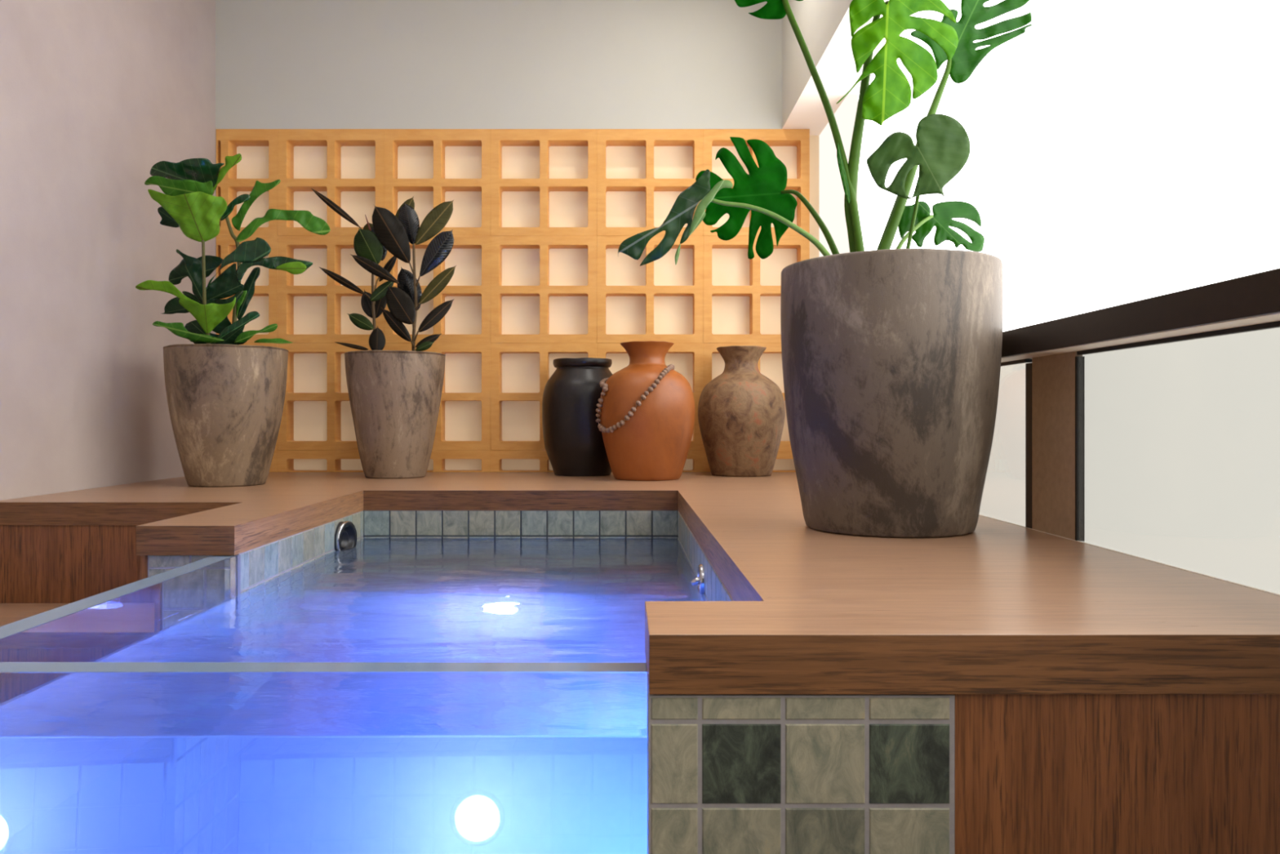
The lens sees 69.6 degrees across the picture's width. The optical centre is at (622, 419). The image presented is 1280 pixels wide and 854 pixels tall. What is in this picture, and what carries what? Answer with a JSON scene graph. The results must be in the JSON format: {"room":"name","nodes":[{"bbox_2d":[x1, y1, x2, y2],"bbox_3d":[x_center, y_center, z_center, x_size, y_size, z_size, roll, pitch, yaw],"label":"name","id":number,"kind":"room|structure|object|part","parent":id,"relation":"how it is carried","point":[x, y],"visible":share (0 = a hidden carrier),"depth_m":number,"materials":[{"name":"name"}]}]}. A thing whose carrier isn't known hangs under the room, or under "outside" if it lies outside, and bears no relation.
{"room":"balcony plunge pool","nodes":[
{"label":"balcony plunge pool","id":0,"kind":"room"},
{"bbox_2d":[0,0,216,500],"bbox_3d":[-2.040,-0.446,1.052,0.100,3.609,7.305,0,0,0],"label":"wall","id":1,"kind":"structure","parent":0,"point":[95,94],"depth_m":3.43,"materials":[{"name":"paint"}]},
{"bbox_2d":[163,343,288,487],"bbox_3d":[-1.568,-0.012,3.650,0.456,0.541,0.457,0,0,0],"label":"planter","id":2,"kind":"object","parent":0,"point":[225,402],"depth_m":3.49,"materials":[{"name":"brown stone"}]},
{"bbox_2d":[215,0,782,128],"bbox_3d":[-0.605,-1.835,4.553,2.771,0.830,0.105,0,0,0],"label":"wall","id":3,"kind":"structure","parent":0,"point":[280,64],"depth_m":4.50,"materials":[{"name":"grey paint"}]},
{"bbox_2d":[782,0,917,135],"bbox_3d":[0.951,-1.835,1.002,0.339,0.830,7.205,0,0,0],"label":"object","id":4,"kind":"structure","parent":3,"relation":"attached to","point":[824,27],"depth_m":3.91,"materials":[{"name":"grey paint"}]},
{"bbox_2d":[809,135,819,258],"bbox_3d":[-0.395,-0.446,4.655,3.190,3.609,0.100,0,0,0],"label":"wall","id":5,"kind":"structure","parent":0,"point":[814,140],"depth_m":4.61,"materials":[{"name":"beige paint"}]},
{"bbox_2d":[780,248,1003,537],"bbox_3d":[0.633,-0.052,2.189,0.505,0.621,0.504,0,0,0],"label":"planter","id":6,"kind":"object","parent":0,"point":[891,358],"depth_m":1.99,"materials":[{"name":"stone"}]},
{"bbox_3d":[-0.445,1.409,1.052,3.290,0.100,7.305,0,0,0],"label":"floor","id":7,"kind":"structure","parent":0,"visible":0},
{"bbox_2d":[0,603,68,626],"bbox_3d":[-1.587,0.967,2.480,0.805,0.784,0.800,0,0,0],"label":"wooden steps","id":8,"kind":"structure","parent":7,"relation":"on","point":[9,612],"depth_m":2.77,"materials":[{"name":"wood"}]},
{"bbox_2d":[0,510,955,853],"bbox_3d":[-0.380,0.881,2.260,1.573,1.101,2.299,0,0,0],"label":"plunge pool","id":9,"kind":"object","parent":7,"relation":"on","point":[96,757],"visible":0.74,"depth_m":1.21,"materials":[{"name":"stone"}]},
{"bbox_2d":[92,537,706,662],"bbox_3d":[-0.369,0.902,2.306,1.146,0.953,2.090,0,0,0],"label":"pool water","id":10,"kind":"object","parent":9,"relation":"in","point":[377,599],"visible":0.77,"depth_m":2.12,"materials":[{"name":"blue liquid"}]},
{"bbox_2d":[0,471,1279,853],"bbox_3d":[-0.512,0.809,2.855,2.954,1.100,3.498,0,0,0],"label":"surround","id":11,"kind":"object","parent":7,"relation":"on","point":[1107,701],"visible":0.84,"depth_m":1.15,"materials":[{"name":"laminate"}]},
{"bbox_3d":[-1.586,0.845,2.893,0.806,1.028,0.022,0,0,0],"label":"panel","id":12,"kind":"part","parent":11,"relation":"part of","materials":[{"name":"laminate"}]},
{"bbox_3d":[-1.176,0.845,2.580,0.014,1.028,0.647,0,0,0],"label":"panel","id":13,"kind":"part","parent":11,"relation":"part of","materials":[{"name":"laminate"}]},
{"bbox_2d":[135,153,330,487],"bbox_3d":[-1.516,-0.392,3.640,0.723,1.301,0.476,0,0,0],"label":"fiddle leaf fig","id":14,"kind":"object","parent":11,"relation":"on","point":[225,397],"visible":1,"depth_m":3.51,"materials":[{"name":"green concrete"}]},
{"bbox_3d":[-1.604,-0.459,3.541,0.019,0.447,0.094,0,0,-6],"label":"stem","id":15,"kind":"part","parent":14,"relation":"part of","materials":[{"name":"green plant"}]},
{"bbox_3d":[-1.543,-0.523,3.649,0.062,0.565,0.022,0,0,-10],"label":"stem","id":16,"kind":"part","parent":14,"relation":"part of","materials":[{"name":"green plant"}]},
{"bbox_2d":[311,188,457,478],"bbox_3d":[-1.043,-0.385,4.098,0.518,1.287,0.453,0,0,-42],"label":"rubber plant","id":17,"kind":"object","parent":11,"relation":"on","point":[395,396],"visible":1,"depth_m":4.02,"materials":[{"name":"brown plant"}]},
{"bbox_3d":[-1.104,-0.526,4.085,0.021,0.542,0.025,0,0,-15],"label":"stem","id":18,"kind":"part","parent":17,"relation":"part of","materials":[{"name":"plant"}]},
{"bbox_3d":[-1.104,-0.581,4.129,0.013,0.137,0.067,0,0,7],"label":"stem","id":19,"kind":"part","parent":17,"relation":"part of","materials":[{"name":"plant"}]},
{"bbox_3d":[-1.018,-0.018,4.130,0.439,0.554,0.440,0,0,0],"label":"planter","id":20,"kind":"part","parent":17,"relation":"part of","materials":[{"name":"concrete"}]},
{"bbox_3d":[-0.924,-0.517,4.083,0.031,0.524,0.021,0,0,42],"label":"stem","id":21,"kind":"part","parent":17,"relation":"part of","materials":[{"name":"plant"}]},
{"bbox_2d":[216,128,809,471],"bbox_3d":[-0.536,-0.581,4.552,2.903,1.678,0.104,0,0,0],"label":"lattice screen","id":22,"kind":"object","parent":11,"relation":"on","point":[539,222],"visible":0.59,"depth_m":4.55,"materials":[{"name":"brown wood"}]},
{"bbox_3d":[-1.837,-0.635,4.550,0.301,0.523,0.100,0,0,0],"label":"lattice panel","id":23,"kind":"part","parent":22,"relation":"part of","materials":[{"name":"brown wood"}]},
{"bbox_3d":[-1.837,-1.158,4.550,0.301,0.523,0.100,0,0,0],"label":"lattice panel","id":24,"kind":"part","parent":22,"relation":"part of","materials":[{"name":"brown wood"}]},
{"bbox_3d":[-1.837,-0.111,4.550,0.301,0.523,0.100,0,0,0],"label":"lattice panel","id":25,"kind":"part","parent":22,"relation":"part of","materials":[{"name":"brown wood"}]},
{"bbox_3d":[-1.837,0.204,4.550,0.301,0.107,0.100,0,0,0],"label":"lattice panel","id":26,"kind":"part","parent":22,"relation":"part of","materials":[{"name":"brown wood"}]},
{"bbox_3d":[-1.426,0.204,4.550,0.520,0.107,0.100,0,0,0],"label":"lattice panel","id":27,"kind":"part","parent":22,"relation":"part of","materials":[{"name":"brown wood"}]},
{"bbox_3d":[-1.426,-0.111,4.550,0.520,0.523,0.100,0,0,0],"label":"lattice panel","id":28,"kind":"part","parent":22,"relation":"part of","materials":[{"name":"brown wood"}]},
{"bbox_3d":[-1.426,-0.635,4.550,0.520,0.523,0.100,0,0,0],"label":"lattice panel","id":29,"kind":"part","parent":22,"relation":"part of","materials":[{"name":"brown wood"}]},
{"bbox_3d":[-1.426,-1.158,4.550,0.520,0.523,0.100,0,0,0],"label":"lattice panel","id":30,"kind":"part","parent":22,"relation":"part of","materials":[{"name":"brown wood"}]},
{"bbox_3d":[-0.906,-0.111,4.550,0.520,0.523,0.100,0,0,0],"label":"lattice panel","id":31,"kind":"part","parent":22,"relation":"part of","materials":[{"name":"brown wood"}]},
{"bbox_3d":[-0.906,-0.635,4.550,0.520,0.523,0.100,0,0,0],"label":"lattice panel","id":32,"kind":"part","parent":22,"relation":"part of","materials":[{"name":"brown wood"}]},
{"bbox_3d":[-0.906,-1.158,4.550,0.520,0.523,0.100,0,0,0],"label":"lattice panel","id":33,"kind":"part","parent":22,"relation":"part of","materials":[{"name":"brown wood"}]},
{"bbox_3d":[-0.906,0.204,4.550,0.520,0.107,0.100,0,0,0],"label":"lattice panel","id":34,"kind":"part","parent":22,"relation":"part of","materials":[{"name":"brown wood"}]},
{"bbox_3d":[-0.385,0.204,4.550,0.520,0.107,0.100,0,0,0],"label":"lattice panel","id":35,"kind":"part","parent":22,"relation":"part of","materials":[{"name":"brown wood"}]},
{"bbox_3d":[-0.385,-0.111,4.550,0.520,0.523,0.100,0,0,0],"label":"lattice panel","id":36,"kind":"part","parent":22,"relation":"part of","materials":[{"name":"brown wood"}]},
{"bbox_3d":[-0.385,-0.635,4.550,0.520,0.523,0.100,0,0,0],"label":"lattice panel","id":37,"kind":"part","parent":22,"relation":"part of","materials":[{"name":"brown wood"}]},
{"bbox_3d":[-0.385,-1.158,4.550,0.520,0.523,0.100,0,0,0],"label":"lattice panel","id":38,"kind":"part","parent":22,"relation":"part of","materials":[{"name":"brown wood"}]},
{"bbox_3d":[0.135,-0.111,4.550,0.520,0.523,0.100,0,0,0],"label":"lattice panel","id":39,"kind":"part","parent":22,"relation":"part of","materials":[{"name":"brown wood"}]},
{"bbox_3d":[0.135,-0.635,4.550,0.520,0.523,0.100,0,0,0],"label":"lattice panel","id":40,"kind":"part","parent":22,"relation":"part of","materials":[{"name":"brown wood"}]},
{"bbox_3d":[0.135,-1.158,4.550,0.520,0.523,0.100,0,0,0],"label":"lattice panel","id":41,"kind":"part","parent":22,"relation":"part of","materials":[{"name":"brown wood"}]},
{"bbox_3d":[0.135,0.204,4.550,0.520,0.107,0.100,0,0,0],"label":"lattice panel","id":42,"kind":"part","parent":22,"relation":"part of","materials":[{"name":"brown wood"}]},
{"bbox_3d":[0.655,-0.111,4.550,0.520,0.523,0.100,0,0,0],"label":"lattice panel","id":43,"kind":"part","parent":22,"relation":"part of","materials":[{"name":"brown wood"}]},
{"bbox_3d":[0.655,0.204,4.550,0.520,0.107,0.100,0,0,0],"label":"lattice panel","id":44,"kind":"part","parent":22,"relation":"part of","materials":[{"name":"brown wood"}]},
{"bbox_3d":[0.655,-0.635,4.550,0.520,0.523,0.100,0,0,0],"label":"lattice panel","id":45,"kind":"part","parent":22,"relation":"part of","materials":[{"name":"brown wood"}]},
{"bbox_3d":[0.655,-1.158,4.550,0.520,0.523,0.100,0,0,0],"label":"lattice panel","id":46,"kind":"part","parent":22,"relation":"part of","materials":[{"name":"brown wood"}]},
{"bbox_2d":[542,357,613,476],"bbox_3d":[-0.186,-0.011,4.293,0.376,0.540,0.373,0,0,0],"label":"clay jar","id":47,"kind":"object","parent":11,"relation":"on","point":[574,444],"visible":0.8,"depth_m":4.14,"materials":[{"name":"black ceramic"}]},
{"bbox_2d":[599,341,695,480],"bbox_3d":[0.107,-0.037,4.000,0.428,0.592,0.427,0,0,0],"label":"clay vase","id":48,"kind":"object","parent":11,"relation":"on","point":[654,444],"visible":0.98,"depth_m":3.85,"materials":[{"name":"ceramic"}]},
{"bbox_2d":[595,364,674,432],"bbox_3d":[0.057,-0.091,3.968,0.342,0.296,0.387,0,0,0],"label":"necklace","id":49,"kind":"object","parent":48,"relation":"hanging from","point":[602,384],"visible":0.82,"depth_m":3.85,"materials":[{"name":"wood"}]},
{"bbox_3d":[0.056,-0.091,3.967,0.325,0.279,0.364,0,0,0],"label":"cord","id":50,"kind":"part","parent":49,"relation":"part of","materials":[{"name":"wicker"}]},
{"bbox_2d":[697,345,785,476],"bbox_3d":[0.552,-0.038,4.269,0.402,0.593,0.400,0,0,32],"label":"clay vase","id":51,"kind":"object","parent":11,"relation":"on","point":[741,411],"visible":1,"depth_m":4.13,"materials":[{"name":"beige ceramic"}]},
{"bbox_2d":[617,0,1031,537],"bbox_3d":[0.527,-0.422,2.229,0.966,1.362,0.517,0,0,17],"label":"monstera","id":52,"kind":"object","parent":11,"relation":"on","point":[891,358],"visible":1,"depth_m":2.04,"materials":[{"name":"concrete"}]},
{"bbox_3d":[0.683,0.845,1.126,0.562,1.028,0.028,0,0,0],"label":"panel","id":53,"kind":"part","parent":11,"relation":"part of","materials":[{"name":"laminate"}]},
{"bbox_3d":[1.075,0.834,1.003,0.090,1.050,7.205,0,0,0],"label":"wall","id":54,"kind":"structure","parent":0,"visible":0},
{"bbox_2d":[819,94,857,257],"bbox_3d":[1.018,-0.556,4.312,0.065,1.729,0.585,0,0,0],"label":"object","id":55,"kind":"structure","parent":54,"relation":"in","point":[832,211],"depth_m":4.27,"materials":[{"name":"beige glass"}]},
{"bbox_2d":[857,0,1279,595],"bbox_3d":[0.972,-0.561,0.945,0.157,1.719,7.090,0,0,0],"label":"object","id":56,"kind":"structure","parent":54,"relation":"in","point":[1122,152],"depth_m":1.94,"materials":[{"name":"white glass"}]},
{"bbox_3d":[0.975,0.061,3.107,0.010,0.394,1.796,0,0,0],"label":"glass pane","id":57,"kind":"part","parent":56,"relation":"part of","materials":[{"name":"white"}]},
{"bbox_3d":[0.976,0.057,2.070,0.016,0.404,0.207,0,0,0],"label":"post","id":58,"kind":"part","parent":56,"relation":"part of","materials":[{"name":"brown wood"}]},
{"bbox_3d":[0.954,0.046,1.945,0.122,0.505,5.090,0,0,0],"label":"glass balustrade","id":59,"kind":"part","parent":56,"relation":"part of","materials":[{"name":"clear glass"}]},
{"bbox_3d":[0.954,-0.176,1.945,0.122,0.060,5.090,0,0,0],"label":"handrail","id":60,"kind":"part","parent":56,"relation":"part of","materials":[{"name":"brown metal"}]},
{"bbox_3d":[0.975,0.061,0.678,0.010,0.394,2.557,0,0,0],"label":"glass pane","id":61,"kind":"part","parent":56,"relation":"part of","materials":[{"name":"white"}]},
{"bbox_2d":[978,328,1279,594],"bbox_3d":[1.040,0.054,0.710,0.020,0.509,6.620,0,0,0],"label":"glass panel","id":62,"kind":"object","parent":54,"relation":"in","point":[1182,439],"depth_m":1.70,"materials":[{"name":"clear glass"}]}
]}

